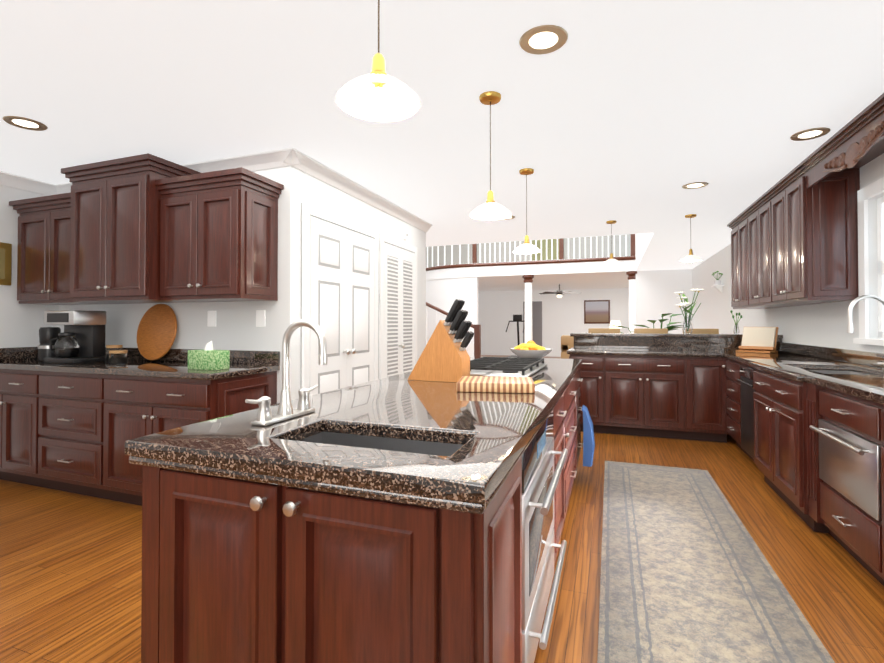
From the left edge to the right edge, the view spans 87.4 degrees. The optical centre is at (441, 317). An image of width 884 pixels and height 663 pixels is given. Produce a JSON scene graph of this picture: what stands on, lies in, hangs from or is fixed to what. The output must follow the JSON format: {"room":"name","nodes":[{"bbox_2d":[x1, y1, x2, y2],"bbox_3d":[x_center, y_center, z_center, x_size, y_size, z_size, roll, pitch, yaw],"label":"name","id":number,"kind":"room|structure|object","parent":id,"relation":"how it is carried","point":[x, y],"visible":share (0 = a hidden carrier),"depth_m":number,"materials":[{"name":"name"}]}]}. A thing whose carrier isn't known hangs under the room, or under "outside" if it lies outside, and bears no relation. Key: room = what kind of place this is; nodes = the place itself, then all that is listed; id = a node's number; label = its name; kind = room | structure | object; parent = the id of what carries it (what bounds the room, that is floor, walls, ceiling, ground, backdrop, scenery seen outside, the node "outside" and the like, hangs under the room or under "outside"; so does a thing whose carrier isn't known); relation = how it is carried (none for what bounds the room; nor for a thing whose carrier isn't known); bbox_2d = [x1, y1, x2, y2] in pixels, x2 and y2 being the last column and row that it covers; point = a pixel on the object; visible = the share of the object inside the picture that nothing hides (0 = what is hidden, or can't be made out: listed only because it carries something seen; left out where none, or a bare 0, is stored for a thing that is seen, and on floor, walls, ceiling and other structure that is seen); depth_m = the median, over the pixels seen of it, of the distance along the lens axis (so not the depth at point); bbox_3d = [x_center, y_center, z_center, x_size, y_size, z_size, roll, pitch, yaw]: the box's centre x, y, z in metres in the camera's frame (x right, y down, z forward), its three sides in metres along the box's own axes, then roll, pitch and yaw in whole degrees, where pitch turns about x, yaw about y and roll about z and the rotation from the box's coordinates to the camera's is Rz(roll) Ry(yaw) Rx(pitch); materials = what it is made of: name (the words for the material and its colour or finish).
{"room":"kitchen","nodes":[
{"label":"kitchen","id":0,"kind":"room"},
{"bbox_2d":[0,185,55,347],"bbox_3d":[-4.404,0.018,2.018,0.200,2.460,5.160,0,-1,20],"label":"wall","id":1,"kind":"structure","parent":0,"point":[20,324],"depth_m":3.91,"materials":[{"name":"white paint"}]},
{"bbox_2d":[0,242,11,285],"bbox_3d":[-3.699,-0.447,3.620,0.033,0.350,0.540,0,-1,20],"label":"picture","id":2,"kind":"object","parent":1,"relation":"attached to","point":[5,262],"visible":0.92,"depth_m":3.83,"materials":[{"name":"gold metal"}]},
{"bbox_2d":[0,347,37,358],"bbox_3d":[-3.595,0.302,3.912,0.020,0.100,0.598,0,-1,20],"label":"backsplash","id":3,"kind":"structure","parent":1,"relation":"attached to","point":[17,352],"depth_m":3.92,"materials":[{"name":"brown stone"}]},
{"bbox_2d":[0,171,55,195],"bbox_3d":[-4.303,-1.169,1.885,0.090,0.090,4.970,0,-1,20],"label":"crown molding","id":4,"kind":"structure","parent":1,"relation":"attached to","point":[6,179],"depth_m":3.95,"materials":[{"name":"white"}]},
{"bbox_2d":[56,166,311,403],"bbox_3d":[-2.260,0.041,3.878,2.540,2.460,0.200,0,-1,20],"label":"wall","id":5,"kind":"structure","parent":0,"point":[235,328],"depth_m":3.47,"materials":[{"name":"white paint"}]},
{"bbox_2d":[13,201,64,304],"bbox_3d":[-3.108,-0.514,3.895,0.860,0.790,0.356,0,-1,20],"label":"upper cabinet","id":6,"kind":"object","parent":5,"relation":"attached to","point":[41,228],"depth_m":3.78,"materials":[{"name":"brown wood"}]},
{"bbox_2d":[65,161,196,304],"bbox_3d":[-2.343,-0.588,3.555,0.810,0.930,0.476,0,-1,20],"label":"upper cabinet","id":7,"kind":"object","parent":5,"relation":"attached to","point":[144,228],"depth_m":3.32,"materials":[{"name":"brown wood"}]},
{"bbox_2d":[56,149,283,193],"bbox_3d":[-2.258,-1.145,3.738,2.430,0.090,0.090,0,-1,20],"label":"crown molding","id":8,"kind":"structure","parent":5,"relation":"attached to","point":[269,159],"depth_m":3.46,"materials":[{"name":"white"}]},
{"bbox_2d":[104,347,279,362],"bbox_3d":[-2.341,0.300,3.785,2.464,0.100,0.020,0,-1,20],"label":"backsplash","id":9,"kind":"structure","parent":5,"relation":"attached to","point":[181,355],"depth_m":3.49,"materials":[{"name":"stone"}]},
{"bbox_2d":[208,311,215,325],"bbox_3d":[-1.788,0.008,3.596,0.080,0.120,0.007,0,-1,20],"label":"electrical outlet plate","id":10,"kind":"object","parent":5,"relation":"attached to","point":[211,314],"depth_m":3.59,"materials":[{"name":"white plastic"}]},
{"bbox_2d":[157,177,280,302],"bbox_3d":[-1.600,-0.516,3.332,0.738,0.780,0.386,0,-1,20],"label":"upper cabinet","id":11,"kind":"object","parent":5,"relation":"attached to","point":[217,241],"depth_m":3.17,"materials":[{"name":"brown wood"}]},
{"bbox_2d":[256,310,264,326],"bbox_3d":[-1.346,0.006,3.436,0.080,0.120,0.007,0,-1,20],"label":"electrical outlet plate","id":12,"kind":"object","parent":5,"relation":"attached to","point":[260,318],"depth_m":3.43,"materials":[{"name":"white plastic"}]},
{"bbox_2d":[312,177,425,360],"bbox_3d":[-0.712,0.052,4.715,0.200,2.460,2.430,0,-1,20],"label":"wall","id":13,"kind":"structure","parent":0,"point":[325,197],"depth_m":4.68,"materials":[{"name":"white paint"}]},
{"bbox_2d":[309,216,374,395],"bbox_3d":[-0.811,0.241,4.004,0.092,2.040,1.034,0,-1,20],"label":"closet doors","id":14,"kind":"structure","parent":13,"relation":"in","point":[342,266],"depth_m":3.94,"materials":[{"name":"white wood"}]},
{"bbox_2d":[280,147,432,232],"bbox_3d":[-0.625,-1.135,4.544,0.090,0.090,2.720,0,-1,20],"label":"crown molding","id":15,"kind":"structure","parent":13,"relation":"attached to","point":[301,161],"depth_m":3.99,"materials":[{"name":"white"}]},
{"bbox_2d":[301,203,416,388],"bbox_3d":[-0.674,0.214,4.476,0.028,2.129,2.168,0,-1,20],"label":"door frame","id":16,"kind":"structure","parent":13,"relation":"attached to","point":[307,211],"depth_m":4.25,"materials":[{"name":"white wood"}]},
{"bbox_2d":[384,242,414,377],"bbox_3d":[-0.434,0.254,5.043,0.092,2.040,0.784,0,-1,20],"label":"pantry door","id":17,"kind":"structure","parent":13,"relation":"in","point":[399,282],"depth_m":5.01,"materials":[{"name":"white wood"}]},
{"bbox_2d":[0,355,883,662],"bbox_3d":[0.415,1.377,8.242,11.000,0.100,20.200,0,-1,20],"label":"floor","id":18,"kind":"structure","parent":0,"point":[70,577],"depth_m":2.32,"materials":[{"name":"brown wood"}]},
{"bbox_2d":[0,367,35,485],"bbox_3d":[-3.212,0.830,3.773,0.830,0.880,0.624,0,-1,20],"label":"base cabinet","id":19,"kind":"object","parent":18,"relation":"on","point":[17,384],"depth_m":3.43,"materials":[{"name":"brown wood"}]},
{"bbox_2d":[36,371,99,497],"bbox_3d":[-2.503,0.827,3.516,0.680,0.880,0.624,0,-1,20],"label":"base cabinet","id":20,"kind":"object","parent":18,"relation":"on","point":[71,428],"depth_m":3.24,"materials":[{"name":"brown wood"}]},
{"bbox_2d":[100,371,276,505],"bbox_3d":[-1.740,0.823,3.239,0.942,0.880,0.624,0,-1,20],"label":"base cabinet","id":21,"kind":"object","parent":18,"relation":"on","point":[131,406],"depth_m":3.02,"materials":[{"name":"brown wood"}]},
{"bbox_2d":[0,359,279,382],"bbox_3d":[-2.446,0.367,3.496,2.464,0.040,0.633,0,-1,20],"label":"countertop","id":22,"kind":"structure","parent":21,"relation":"on","point":[133,366],"depth_m":3.21,"materials":[{"name":"black stone"}]},
{"bbox_2d":[38,327,60,360],"bbox_3d":[-3.193,0.212,3.768,0.152,0.275,0.152,0,-1,20],"label":"coffee grinder","id":23,"kind":"object","parent":22,"relation":"on","point":[47,335],"visible":0.62,"depth_m":3.71,"materials":[{"name":"black plastic"}]},
{"bbox_2d":[43,310,106,363],"bbox_3d":[-2.859,0.147,3.605,0.350,0.400,0.250,0,-1,20],"label":"coffee maker","id":24,"kind":"object","parent":22,"relation":"on","point":[80,339],"visible":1,"depth_m":3.56,"materials":[{"name":"black plastic"}]},
{"bbox_2d":[106,348,127,363],"bbox_3d":[-2.435,0.296,3.482,0.114,0.101,0.114,0,-1,8],"label":"jar","id":25,"kind":"object","parent":22,"relation":"on","point":[116,354],"depth_m":3.45,"materials":[{"name":"clear glass"}]},
{"bbox_2d":[106,345,122,348],"bbox_3d":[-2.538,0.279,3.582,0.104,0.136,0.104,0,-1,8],"label":"lid","id":26,"kind":"object","parent":25,"relation":"on","point":[107,346],"depth_m":3.54,"materials":[{"name":"brown wood"}]},
{"bbox_2d":[137,304,176,359],"bbox_3d":[-2.295,0.113,3.722,0.420,0.457,0.100,0,-1,20],"label":"round board","id":27,"kind":"object","parent":22,"relation":"on","point":[156,331],"visible":1,"depth_m":3.71,"materials":[{"name":"brown wood"}]},
{"bbox_2d":[188,341,229,369],"bbox_3d":[-1.551,0.247,3.076,0.240,0.186,0.120,0,-1,20],"label":"tissue box","id":28,"kind":"object","parent":22,"relation":"on","point":[207,357],"visible":1,"depth_m":3.03,"materials":[{"name":"green cardboard"}]},
{"bbox_2d":[125,364,582,662],"bbox_3d":[0.209,0.815,2.537,1.003,0.880,3.270,0,-1,20],"label":"kitchen island","id":29,"kind":"object","parent":18,"relation":"on","point":[400,518],"depth_m":1.06,"materials":[{"name":"brown wood"}]},
{"bbox_2d":[125,356,580,495],"bbox_3d":[0.185,0.366,2.567,0.960,0.062,3.260,0,-1,20],"label":"island countertop","id":30,"kind":"structure","parent":29,"relation":"on","point":[399,431],"depth_m":1.33,"materials":[{"name":"black stone"}]},
{"bbox_2d":[245,319,326,425],"bbox_3d":[-0.442,0.163,1.462,0.182,0.315,0.342,0,-1,20],"label":"island faucet","id":31,"kind":"object","parent":30,"relation":"on","point":[266,417],"visible":1,"depth_m":1.46,"materials":[{"name":"silver metal"}]},
{"bbox_2d":[408,299,473,381],"bbox_3d":[0.000,0.118,2.474,0.353,0.430,0.146,0,-1,20],"label":"knife block","id":32,"kind":"object","parent":30,"relation":"on","point":[444,356],"visible":1,"depth_m":2.41,"materials":[{"name":"brown wood"}]},
{"bbox_2d":[457,376,534,392],"bbox_3d":[0.250,0.308,2.145,0.340,0.042,0.260,0,-1,8],"label":"cutting board","id":33,"kind":"object","parent":30,"relation":"on","point":[494,384],"visible":1,"depth_m":2.03,"materials":[{"name":"beige wood"}]},
{"bbox_2d":[470,357,547,376],"bbox_3d":[0.360,0.316,3.062,0.560,0.048,0.900,0,-1,20],"label":"cooktop","id":34,"kind":"object","parent":30,"relation":"in","point":[505,367],"visible":0.69,"depth_m":2.85,"materials":[{"name":"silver metal"}]},
{"bbox_2d":[510,340,552,357],"bbox_3d":[0.727,0.267,3.781,0.350,0.165,0.350,0,-1,20],"label":"fruit bowl","id":35,"kind":"object","parent":30,"relation":"on","point":[530,349],"visible":0.81,"depth_m":3.68,"materials":[{"name":"white ceramic"}]},
{"bbox_2d":[582,405,594,466],"bbox_3d":[1.142,0.924,3.611,0.092,0.448,0.200,0,-1,20],"label":"hanging towel","id":36,"kind":"object","parent":29,"relation":"hanging from","point":[588,443],"visible":1,"depth_m":3.52,"materials":[{"name":"blue fabric"}]},
{"bbox_2d":[506,315,524,357],"bbox_3d":[2.435,0.655,15.284,0.600,1.520,1.400,0,-1,20],"label":"treadmill","id":37,"kind":"object","parent":18,"relation":"on","point":[517,318],"visible":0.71,"depth_m":15.60,"materials":[{"name":"black plastic"}]},
{"bbox_2d":[522,275,533,342],"bbox_3d":[2.219,0.142,11.880,0.300,2.460,0.300,0,-1,20],"label":"column","id":38,"kind":"structure","parent":18,"relation":"on","point":[528,280],"depth_m":11.80,"materials":[{"name":"white"}]},
{"bbox_2d":[426,256,635,291],"bbox_3d":[3.393,-1.236,14.375,8.362,0.360,5.700,0,-1,20],"label":"loft","id":39,"kind":"object","parent":38,"relation":"on","point":[580,275],"visible":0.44,"depth_m":12.41,"materials":[{"name":"white paint"}]},
{"bbox_2d":[426,234,635,270],"bbox_3d":[1.862,-1.912,13.022,6.511,1.143,2.175,0,-1,20],"label":"balcony railing","id":40,"kind":"object","parent":39,"relation":"on","point":[525,262],"visible":0.46,"depth_m":11.76,"materials":[{"name":"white wood"}]},
{"bbox_2d":[539,284,570,297],"bbox_3d":[3.728,-0.833,14.668,1.331,0.440,1.272,0,-1,20],"label":"ceiling fan","id":41,"kind":"object","parent":39,"relation":"hanging from","point":[559,293],"visible":1,"depth_m":14.57,"materials":[{"name":"grey"}]},
{"bbox_2d":[561,335,573,358],"bbox_3d":[4.581,0.950,13.278,2.200,0.880,0.900,0,-1,20],"label":"sofa","id":42,"kind":"object","parent":18,"relation":"on","point":[567,342],"visible":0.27,"depth_m":13.18,"materials":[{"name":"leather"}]},
{"bbox_2d":[567,353,606,432],"bbox_3d":[1.709,0.851,5.435,0.388,0.880,0.646,0,-1,20],"label":"base cabinet","id":43,"kind":"object","parent":18,"relation":"on","point":[593,370],"depth_m":5.12,"materials":[{"name":"brown wood"}]},
{"bbox_2d":[588,328,619,332],"bbox_3d":[2.213,0.725,6.319,0.420,1.156,0.436,0,-1,20],"label":"bar stool","id":44,"kind":"object","parent":18,"relation":"on","point":[603,330],"visible":0.21,"depth_m":6.50,"materials":[{"name":"brown wood"}]},
{"bbox_2d":[626,271,636,332],"bbox_3d":[4.559,0.132,11.030,0.300,2.460,0.300,0,-1,20],"label":"column","id":45,"kind":"structure","parent":18,"relation":"on","point":[632,301],"depth_m":10.96,"materials":[{"name":"white"}]},
{"bbox_2d":[610,313,682,332],"bbox_3d":[3.320,0.622,7.073,1.485,1.379,1.188,0,-1,20],"label":"plant","id":46,"kind":"object","parent":18,"relation":"on","point":[669,327],"visible":0.12,"depth_m":7.00,"materials":[{"name":"green plant"}]},
{"bbox_2d":[607,357,686,439],"bbox_3d":[2.262,0.849,5.234,0.790,0.880,0.646,0,-1,20],"label":"base cabinet","id":47,"kind":"object","parent":18,"relation":"on","point":[647,396],"depth_m":4.93,"materials":[{"name":"brown wood"}]},
{"bbox_2d":[567,349,722,356],"bbox_3d":[2.233,0.389,5.233,1.540,0.040,0.640,0,-1,20],"label":"countertop","id":48,"kind":"structure","parent":47,"relation":"on","point":[602,352],"depth_m":5.00,"materials":[{"name":"black stone"}]},
{"bbox_2d":[634,328,667,332],"bbox_3d":[2.777,0.723,6.114,0.420,1.156,0.436,0,-1,20],"label":"bar stool","id":49,"kind":"object","parent":18,"relation":"on","point":[647,330],"visible":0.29,"depth_m":6.30,"materials":[{"name":"brown wood"}]},
{"bbox_2d":[687,357,722,441],"bbox_3d":[2.817,0.846,5.033,0.390,0.880,0.646,0,-1,20],"label":"base cabinet","id":50,"kind":"object","parent":18,"relation":"on","point":[704,374],"depth_m":4.75,"materials":[{"name":"brown wood"}]},
{"bbox_2d":[692,329,718,333],"bbox_3d":[3.341,0.720,5.909,0.420,1.156,0.436,0,-1,20],"label":"bar stool","id":51,"kind":"object","parent":18,"relation":"on","point":[705,331],"visible":0.06,"depth_m":6.07,"materials":[{"name":"brown wood"}]},
{"bbox_2d":[597,461,834,662],"bbox_3d":[1.203,1.245,2.266,0.800,0.010,3.600,0,-1,20],"label":"rug","id":52,"kind":"object","parent":18,"relation":"on","point":[688,574],"visible":0.96,"depth_m":2.16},
{"bbox_2d":[723,357,738,446],"bbox_3d":[3.094,0.837,4.324,0.662,0.880,0.550,0,-1,20],"label":"base cabinet","id":53,"kind":"object","parent":18,"relation":"on","point":[730,370],"depth_m":4.50,"materials":[{"name":"brown wood"}]},
{"bbox_2d":[735,361,778,484],"bbox_3d":[2.897,0.830,3.784,0.662,0.880,0.600,0,-1,20],"label":"base cabinet","id":54,"kind":"object","parent":18,"relation":"on","point":[758,403],"depth_m":3.46,"materials":[{"name":"brown wood"}]},
{"bbox_2d":[775,393,806,512],"bbox_3d":[2.634,0.926,3.064,0.440,0.670,0.760,0,-1,20],"label":"base cabinet","id":55,"kind":"object","parent":18,"relation":"on","point":[802,425],"depth_m":2.84,"materials":[{"name":"brown wood"}]},
{"bbox_2d":[807,381,874,576],"bbox_3d":[2.319,0.811,2.216,0.680,0.880,0.657,0,-1,20],"label":"base cabinet","id":56,"kind":"object","parent":18,"relation":"on","point":[840,423],"depth_m":2.33,"materials":[{"name":"brown wood"}]},
{"bbox_2d":[715,349,883,404],"bbox_3d":[2.000,0.340,1.413,0.728,0.040,8.020,0,-1,20],"label":"countertop","id":57,"kind":"structure","parent":56,"relation":"on","point":[865,380],"depth_m":3.22,"materials":[{"name":"black stone"}]},
{"bbox_2d":[736,327,777,352],"bbox_3d":[3.326,0.231,4.889,0.219,0.265,0.320,1,-1,-35],"label":"book stand","id":58,"kind":"object","parent":57,"relation":"on","point":[759,339],"visible":1,"depth_m":4.88,"materials":[{"name":"brown wood"}]},
{"bbox_2d":[847,295,883,369],"bbox_3d":[2.779,0.094,2.982,0.245,0.490,0.125,0,-1,20],"label":"faucet","id":59,"kind":"object","parent":57,"relation":"on","point":[849,313],"visible":1,"depth_m":3.04,"materials":[{"name":"silver metal"}]},
{"bbox_2d":[875,405,883,585],"bbox_3d":[2.112,0.803,1.622,0.664,0.880,0.600,0,-1,20],"label":"base cabinet","id":60,"kind":"object","parent":18,"relation":"on","point":[879,409],"depth_m":2.03,"materials":[{"name":"brown wood"}]},
{"bbox_3d":[5.827,1.089,15.537,0.600,0.660,0.600,0,-1,20],"label":"side table","id":61,"kind":"object","parent":18,"relation":"on","visible":0},
{"bbox_2d":[609,321,621,327],"bbox_3d":[5.827,0.428,15.546,0.400,0.660,0.400,0,-1,20],"label":"table lamp","id":62,"kind":"object","parent":61,"relation":"on","point":[617,323],"visible":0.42,"depth_m":15.41,"materials":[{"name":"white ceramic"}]},
{"bbox_3d":[-1.052,0.421,10.223,3.500,1.860,0.100,0,-1,20],"label":"wall","id":63,"kind":"structure","parent":18,"relation":"on","visible":0},
{"bbox_2d":[426,302,480,356],"bbox_3d":[-0.960,-0.064,10.195,3.725,2.831,0.100,0,-1,20],"label":"stair handrail","id":64,"kind":"object","parent":63,"relation":"attached to","point":[477,340],"visible":0.23,"depth_m":9.57,"materials":[{"name":"brown wood"}]},
{"bbox_2d":[0,0,883,270],"bbox_3d":[-1.165,-1.243,5.550,9.890,0.150,14.000,0,-1,20],"label":"ceiling","id":65,"kind":"structure","parent":0,"point":[631,116],"depth_m":2.52,"materials":[{"name":"white paint"}]},
{"bbox_2d":[2,116,47,130],"bbox_3d":[-2.572,-1.198,2.858,0.210,0.005,0.210,0,-1,20],"label":"recessed light","id":66,"kind":"object","parent":65,"relation":"in","point":[24,123],"visible":1,"depth_m":2.85,"materials":[{"name":"beige"}]},
{"bbox_2d":[335,0,420,121],"bbox_3d":[-0.172,-0.893,1.260,0.231,0.656,0.231,0,-1,20],"label":"pendant light","id":67,"kind":"object","parent":65,"relation":"hanging from","point":[378,93],"visible":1,"depth_m":1.27,"materials":[{"name":"white glass"}]},
{"bbox_2d":[469,91,511,219],"bbox_3d":[0.263,-0.872,2.517,0.231,0.666,0.231,0,-1,20],"label":"pendant light","id":68,"kind":"object","parent":65,"relation":"hanging from","point":[490,209],"visible":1,"depth_m":2.50,"materials":[{"name":"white glass"}]},
{"bbox_2d":[502,215,514,219],"bbox_3d":[0.750,-1.166,5.386,0.210,0.005,0.210,0,-1,20],"label":"recessed light","id":69,"kind":"object","parent":65,"relation":"in","point":[511,217],"visible":0.44,"depth_m":5.43,"materials":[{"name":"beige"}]},
{"bbox_2d":[513,168,540,253],"bbox_3d":[0.684,-0.851,3.736,0.231,0.676,0.231,0,-1,20],"label":"pendant light","id":70,"kind":"object","parent":65,"relation":"hanging from","point":[526,247],"visible":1,"depth_m":3.72,"materials":[{"name":"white glass"}]},
{"bbox_2d":[519,25,567,54],"bbox_3d":[0.442,-1.209,2.019,0.210,0.005,0.210,0,-1,20],"label":"recessed light","id":71,"kind":"object","parent":65,"relation":"in","point":[542,39],"visible":1,"depth_m":2.01,"materials":[{"name":"beige"}]},
{"bbox_2d":[602,220,621,265],"bbox_3d":[2.052,-0.898,5.602,0.231,0.536,0.231,0,-1,20],"label":"pendant light","id":72,"kind":"object","parent":65,"relation":"hanging from","point":[611,260],"visible":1,"depth_m":5.58,"materials":[{"name":"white glass"}]},
{"bbox_2d":[680,214,701,261],"bbox_3d":[2.841,-0.902,5.284,0.231,0.536,0.231,0,-1,20],"label":"pendant light","id":73,"kind":"object","parent":65,"relation":"hanging from","point":[690,257],"visible":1,"depth_m":5.26,"materials":[{"name":"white glass"}]},
{"bbox_2d":[682,182,708,188],"bbox_3d":[2.267,-1.182,4.144,0.210,0.005,0.210,0,-1,20],"label":"recessed light","id":74,"kind":"object","parent":65,"relation":"in","point":[695,185],"visible":0.98,"depth_m":4.14,"materials":[{"name":"beige"}]},
{"bbox_2d":[790,127,830,140],"bbox_3d":[2.402,-1.196,3.021,0.210,0.005,0.210,0,-1,20],"label":"recessed light","id":75,"kind":"object","parent":65,"relation":"in","point":[809,134],"visible":1,"depth_m":3.02,"materials":[{"name":"beige"}]},
{"bbox_2d":[426,277,477,356],"bbox_3d":[0.064,0.165,13.654,2.582,2.460,2.066,0,-1,20],"label":"wall","id":76,"kind":"structure","parent":0,"point":[444,294],"depth_m":12.57,"materials":[{"name":"white paint"}]},
{"bbox_2d":[426,234,630,267],"bbox_3d":[2.103,-2.813,13.826,10.400,2.780,0.150,0,-1,20],"label":"wall","id":77,"kind":"structure","parent":0,"point":[464,253],"depth_m":13.69,"materials":[{"name":"grey paint"}]},
{"bbox_2d":[532,239,558,260],"bbox_3d":[3.059,-2.459,13.378,0.900,2.040,0.028,0,-1,20],"label":"door","id":78,"kind":"structure","parent":77,"relation":"in","point":[548,249],"depth_m":13.36,"materials":[{"name":"yellow wood"}]},
{"bbox_2d":[478,288,628,356],"bbox_3d":[3.541,-1.357,17.462,10.590,5.600,0.200,0,-1,20],"label":"wall","id":79,"kind":"structure","parent":0,"point":[564,315],"depth_m":17.20,"materials":[{"name":"white paint"}]},
{"bbox_2d":[523,301,541,346],"bbox_3d":[3.402,0.417,17.367,0.700,2.050,0.029,0,-1,20],"label":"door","id":80,"kind":"structure","parent":79,"relation":"attached to","point":[537,322],"depth_m":17.30,"materials":[{"name":"grey"}]},
{"bbox_2d":[584,300,609,323],"bbox_3d":[5.552,-0.208,16.586,0.880,0.840,0.045,0,-1,20],"label":"picture","id":81,"kind":"object","parent":79,"relation":"attached to","point":[596,311],"visible":0.96,"depth_m":16.57,"materials":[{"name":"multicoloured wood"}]},
{"bbox_2d":[635,233,665,328],"bbox_3d":[3.810,-1.468,8.695,0.100,5.600,5.100,0,-1,20],"label":"wall","id":82,"kind":"structure","parent":0,"point":[656,296],"depth_m":10.79,"materials":[{"name":"white paint"}]},
{"bbox_2d":[666,269,692,332],"bbox_3d":[5.309,0.128,10.737,1.270,2.460,0.200,0,-1,20],"label":"wall","id":83,"kind":"structure","parent":0,"point":[680,280],"depth_m":10.61,"materials":[{"name":"white paint"}]},
{"bbox_2d":[692,153,883,352],"bbox_3d":[3.390,0.042,3.881,0.200,2.460,14.400,0,-1,20],"label":"wall","id":84,"kind":"structure","parent":0,"point":[821,324],"depth_m":4.53,"materials":[{"name":"white paint"}]},
{"bbox_2d":[575,337,782,348],"bbox_3d":[2.678,0.301,5.423,2.188,0.140,0.020,0,-1,20],"label":"backsplash","id":85,"kind":"structure","parent":84,"relation":"attached to","point":[580,342],"depth_m":5.45,"materials":[{"name":"black stone"}]},
{"bbox_2d":[571,333,782,336],"bbox_3d":[2.717,0.213,5.591,2.228,0.040,0.440,0,-1,20],"label":"countertop","id":86,"kind":"structure","parent":85,"relation":"on","point":[572,334],"depth_m":5.49,"materials":[{"name":"black stone"}]},
{"bbox_2d":[675,289,703,333],"bbox_3d":[2.971,-0.075,5.533,0.356,0.533,0.268,0,-1,20],"label":"vase","id":87,"kind":"object","parent":86,"relation":"on","point":[687,327],"visible":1,"depth_m":5.51,"materials":[{"name":"clear glass"}]},
{"bbox_2d":[730,310,741,333],"bbox_3d":[3.404,0.049,5.346,0.117,0.279,0.095,0,-1,20],"label":"bud vase","id":88,"kind":"object","parent":86,"relation":"on","point":[736,329],"visible":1,"depth_m":5.33,"materials":[{"name":"clear glass"}]},
{"bbox_2d":[711,271,723,293],"bbox_3d":[4.596,-0.586,7.707,0.173,0.372,0.240,0,-1,20],"label":"wall shelf","id":89,"kind":"object","parent":84,"relation":"attached to","point":[718,285],"visible":1,"depth_m":7.68,"materials":[{"name":"white"}]},
{"bbox_2d":[727,213,746,308],"bbox_3d":[3.610,-0.618,5.317,0.356,1.015,0.766,0,-1,20],"label":"upper cabinet","id":90,"kind":"object","parent":84,"relation":"attached to","point":[739,228],"depth_m":5.35,"materials":[{"name":"brown wood"}]},
{"bbox_2d":[747,197,799,308],"bbox_3d":[3.348,-0.628,4.596,0.356,1.015,0.767,0,-1,20],"label":"upper cabinet","id":91,"kind":"object","parent":84,"relation":"attached to","point":[757,215],"depth_m":4.70,"materials":[{"name":"brown wood"}]},
{"bbox_2d":[767,161,862,304],"bbox_3d":[3.084,-0.637,3.867,0.356,1.015,0.784,0,-1,20],"label":"upper cabinet","id":92,"kind":"object","parent":84,"relation":"attached to","point":[794,236],"depth_m":3.54,"materials":[{"name":"brown wood"}]},
{"bbox_2d":[779,341,883,368],"bbox_3d":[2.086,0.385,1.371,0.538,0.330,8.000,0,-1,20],"label":"backsplash","id":93,"kind":"structure","parent":84,"relation":"attached to","point":[860,357],"depth_m":3.79,"materials":[{"name":"black stone"}]},
{"bbox_2d":[853,177,883,345],"bbox_3d":[2.895,-0.385,2.757,0.160,1.135,1.420,0,-1,20],"label":"window","id":94,"kind":"structure","parent":84,"relation":"in","point":[869,191],"depth_m":3.35,"materials":[{"name":"white wood"}]},
{"bbox_2d":[779,377,806,404],"bbox_3d":[2.436,0.478,3.142,0.012,0.189,0.754,0,-1,20],"label":"drawer","id":95,"kind":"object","parent":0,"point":[797,389],"depth_m":2.82,"materials":[{"name":"brown wood"}]}
]}

